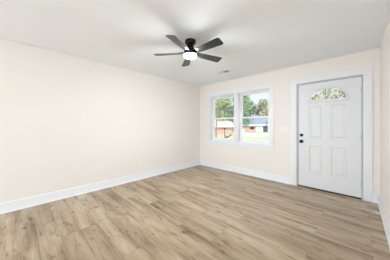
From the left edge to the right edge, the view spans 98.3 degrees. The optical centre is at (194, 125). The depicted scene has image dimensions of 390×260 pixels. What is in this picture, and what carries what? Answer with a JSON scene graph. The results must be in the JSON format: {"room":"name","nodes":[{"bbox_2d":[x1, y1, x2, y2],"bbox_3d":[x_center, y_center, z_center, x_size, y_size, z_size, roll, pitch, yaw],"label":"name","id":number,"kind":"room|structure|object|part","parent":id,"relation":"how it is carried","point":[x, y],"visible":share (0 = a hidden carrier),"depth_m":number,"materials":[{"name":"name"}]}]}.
{"room":"empty living room","nodes":[
{"label":"empty living room","id":0,"kind":"room"},
{"bbox_2d":[0,38,199,203],"bbox_3d":[-2.690,0.104,2.437,0.140,2.640,8.050,0,0,44],"label":"wall","id":1,"kind":"structure","parent":0,"point":[67,121],"depth_m":3.02,"materials":[{"name":"white paint"}]},
{"bbox_2d":[0,160,199,213],"bbox_3d":[-1.380,1.153,3.674,0.026,0.142,4.450,0,0,44],"label":"baseboard","id":2,"kind":"structure","parent":1,"relation":"attached to","point":[6,207],"depth_m":3.01,"materials":[{"name":"white paint"}]},
{"bbox_2d":[0,165,389,259],"bbox_3d":[-1.221,1.324,1.115,4.090,0.200,8.190,0,0,44],"label":"floor","id":3,"kind":"structure","parent":0,"point":[199,212],"depth_m":2.12,"materials":[{"name":"brown wood"}]},
{"bbox_2d":[0,0,389,85],"bbox_3d":[-1.221,-1.341,1.115,4.090,0.250,8.190,0,0,44],"label":"ceiling","id":4,"kind":"structure","parent":0,"point":[257,36],"depth_m":2.16,"materials":[{"name":"white paint"}]},
{"bbox_2d":[154,35,222,66],"bbox_3d":[-0.041,-1.091,2.397,0.993,0.250,1.036,0,0,44],"label":"ceiling fan","id":5,"kind":"object","parent":4,"relation":"hanging from","point":[190,52],"visible":1,"depth_m":2.35,"materials":[{"name":"black metal"}]},
{"bbox_3d":[-0.392,-1.036,2.460,0.405,0.036,0.133,0,0,7],"label":"blade","id":6,"kind":"part","parent":5,"relation":"part of","materials":[{"name":"grey wood"}]},
{"bbox_3d":[-0.205,-1.036,2.123,0.133,0.036,0.405,0,0,25],"label":"blade","id":7,"kind":"part","parent":5,"relation":"part of","materials":[{"name":"grey wood"}]},
{"bbox_3d":[-0.129,-1.036,2.741,0.133,0.036,0.405,0,0,-11],"label":"blade","id":8,"kind":"part","parent":5,"relation":"part of","materials":[{"name":"grey wood"}]},
{"bbox_3d":[0.173,-1.036,2.196,0.405,0.036,0.133,0,0,43],"label":"blade","id":9,"kind":"part","parent":5,"relation":"part of","materials":[{"name":"grey wood"}]},
{"bbox_3d":[0.220,-1.036,2.578,0.405,0.036,0.133,0,0,-29],"label":"blade","id":10,"kind":"part","parent":5,"relation":"part of","materials":[{"name":"grey wood"}]},
{"bbox_2d":[217,70,230,73],"bbox_3d":[0.646,-1.212,3.833,0.310,0.008,0.145,0,0,44],"label":"ceiling vent","id":11,"kind":"object","parent":4,"relation":"in","point":[224,71],"visible":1,"depth_m":3.85,"materials":[{"name":"white metal"}]},
{"bbox_2d":[200,48,379,201],"bbox_3d":[1.575,0.104,4.010,4.090,2.640,0.140,0,0,44],"label":"wall","id":12,"kind":"structure","parent":0,"point":[278,161],"depth_m":3.65,"materials":[{"name":"white paint"}]},
{"bbox_2d":[211,94,233,141],"bbox_3d":[0.800,-0.196,4.759,0.795,1.290,0.140,0,0,44],"label":"window","id":13,"kind":"structure","parent":12,"relation":"in","point":[213,138],"depth_m":4.94,"materials":[{"name":"white paint"}]},
{"bbox_3d":[0.811,0.093,4.771,0.719,0.624,0.028,0,0,44],"label":"sash","id":14,"kind":"part","parent":13,"relation":"part of","materials":[{"name":"white plastic"}]},
{"bbox_3d":[0.833,-0.491,4.793,0.719,0.624,0.026,0,0,44],"label":"sash","id":15,"kind":"part","parent":13,"relation":"part of","materials":[{"name":"clear glass"}]},
{"bbox_2d":[208,82,273,150],"bbox_3d":[1.064,-0.196,4.395,1.900,1.510,0.018,0,0,44],"label":"trim","id":16,"kind":"structure","parent":12,"relation":"attached to","point":[235,92],"depth_m":4.35,"materials":[{"name":"white paint"}]},
{"bbox_2d":[200,160,290,183],"bbox_3d":[1.075,1.153,4.378,2.526,0.142,0.026,0,0,44],"label":"baseboard","id":17,"kind":"structure","parent":12,"relation":"attached to","point":[283,179],"depth_m":4.11,"materials":[{"name":"white paint"}]},
{"bbox_2d":[238,88,269,144],"bbox_3d":[1.451,-0.196,4.130,0.795,1.290,0.140,0,0,44],"label":"window","id":18,"kind":"structure","parent":12,"relation":"in","point":[240,95],"depth_m":4.23,"materials":[{"name":"white paint"}]},
{"bbox_3d":[1.462,0.093,4.142,0.719,0.624,0.028,0,0,44],"label":"sash","id":19,"kind":"part","parent":18,"relation":"part of","materials":[{"name":"white plastic"}]},
{"bbox_3d":[1.484,-0.491,4.164,0.719,0.624,0.026,0,0,44],"label":"sash","id":20,"kind":"part","parent":18,"relation":"part of","materials":[{"name":"clear glass"}]},
{"bbox_2d":[280,127,287,131],"bbox_3d":[1.898,0.086,3.593,0.162,0.115,0.012,0,0,44],"label":"light switch","id":21,"kind":"object","parent":12,"relation":"attached to","point":[282,129],"visible":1,"depth_m":3.59,"materials":[{"name":"white plastic"}]},
{"bbox_2d":[297,75,362,199],"bbox_3d":[2.455,0.192,3.140,0.964,2.064,0.230,0,0,44],"label":"door","id":22,"kind":"structure","parent":12,"relation":"in","point":[329,131],"depth_m":3.06,"materials":[{"name":"white paint"}]},
{"bbox_3d":[2.430,-0.582,3.109,0.608,0.284,0.032,0,0,44],"label":"fanlight frame","id":23,"kind":"part","parent":22,"relation":"part of","materials":[{"name":"clear glass"}]},
{"bbox_2d":[291,66,372,201],"bbox_3d":[2.410,0.139,3.094,1.176,2.170,0.018,0,0,44],"label":"trim","id":24,"kind":"structure","parent":12,"relation":"attached to","point":[367,72],"depth_m":2.74,"materials":[{"name":"white paint"}]},
{"bbox_2d":[372,193,377,203],"bbox_3d":[2.847,1.153,2.667,0.062,0.142,0.026,0,0,44],"label":"baseboard","id":25,"kind":"structure","parent":12,"relation":"attached to","point":[375,196],"depth_m":2.66,"materials":[{"name":"white paint"}]},
{"bbox_2d":[380,15,389,222],"bbox_3d":[0.151,0.104,-0.307,0.140,2.640,8.050,0,0,44],"label":"wall","id":26,"kind":"structure","parent":0,"point":[385,45],"depth_m":2.13,"materials":[{"name":"white paint"}]},
{"bbox_2d":[378,195,389,248],"bbox_3d":[1.342,1.153,1.045,0.026,0.142,4.450,0,0,44],"label":"baseboard","id":27,"kind":"structure","parent":26,"relation":"attached to","point":[386,224],"depth_m":2.03,"materials":[{"name":"white paint"}]},
{"label":"outside","id":28,"kind":"structure","parent":0,"visible":0},
{"bbox_2d":[217,132,267,140],"bbox_3d":[34.306,2.514,83.827,220.000,0.300,159.560,0,0,44],"label":"ground","id":29,"kind":"structure","parent":28,"point":[218,135],"depth_m":32.92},
{"bbox_2d":[215,99,225,136],"bbox_3d":[3.306,-2.506,27.703,3.764,9.946,3.684,0,0,18],"label":"tree","id":30,"kind":"object","parent":29,"relation":"on","point":[217,100],"visible":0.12,"depth_m":27.76,"materials":[{"name":"green plant"}]},
{"bbox_2d":[215,121,232,133],"bbox_3d":[6.688,0.614,47.800,7.600,3.500,7.320,0,0,0],"label":"house","id":31,"kind":"structure","parent":29,"relation":"on","point":[221,125],"depth_m":44.87,"materials":[{"name":"brick"}]},
{"bbox_2d":[215,98,233,120],"bbox_3d":[9.316,-4.963,59.668,9.925,14.857,8.174,0,0,-31],"label":"tree","id":32,"kind":"object","parent":29,"relation":"on","point":[227,105],"visible":0.56,"depth_m":57.73,"materials":[{"name":"green plant"}]},
{"bbox_2d":[224,96,253,128],"bbox_3d":[15.186,-4.744,58.816,8.669,14.417,10.809,0,0,44],"label":"tree","id":33,"kind":"object","parent":29,"relation":"on","point":[245,114],"visible":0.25,"depth_m":57.05,"materials":[{"name":"green plant"}]},
{"bbox_2d":[243,95,252,115],"bbox_3d":[22.342,-7.280,77.271,10.924,19.492,12.075,0,0,12],"label":"tree","id":34,"kind":"object","parent":29,"relation":"on","point":[248,108],"visible":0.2,"depth_m":74.42,"materials":[{"name":"green plant"}]},
{"bbox_2d":[232,118,267,131],"bbox_3d":[22.872,-0.161,61.811,18.201,5.050,9.320,0,0,0],"label":"house","id":35,"kind":"structure","parent":29,"relation":"on","point":[258,124],"depth_m":57.88,"materials":[{"name":"brick"}]},
{"bbox_3d":[22.112,1.239,57.853,2.300,2.050,0.080,0,0,0],"label":"door","id":36,"kind":"part","parent":35,"relation":"part of","materials":[{"name":"white"}]},
{"bbox_2d":[247,101,256,116],"bbox_3d":[25.221,-4.537,78.016,9.830,14.015,8.339,0,0,44],"label":"tree","id":37,"kind":"object","parent":29,"relation":"on","point":[250,102],"visible":0.23,"depth_m":76.93,"materials":[{"name":"green plant"}]},
{"bbox_2d":[254,98,267,115],"bbox_3d":[30.335,-4.879,74.696,8.577,14.701,9.851,0,0,-14],"label":"tree","id":38,"kind":"object","parent":29,"relation":"on","point":[262,103],"visible":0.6,"depth_m":73.61,"materials":[{"name":"green plant"}]},
{"bbox_2d":[310,88,343,100],"bbox_3d":[25.664,-4.393,33.850,9.022,13.724,10.245,0,0,44],"label":"tree","id":39,"kind":"object","parent":29,"relation":"on","point":[312,98],"visible":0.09,"depth_m":32.39,"materials":[{"name":"green plant"}]},
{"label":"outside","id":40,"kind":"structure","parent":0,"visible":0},
{"bbox_2d":[243,133,267,136],"bbox_3d":[43.782,2.349,43.917,58.258,0.030,56.983,0,0,44],"label":"street","id":41,"kind":"structure","parent":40,"point":[246,134],"depth_m":43.22,"materials":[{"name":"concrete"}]}
]}

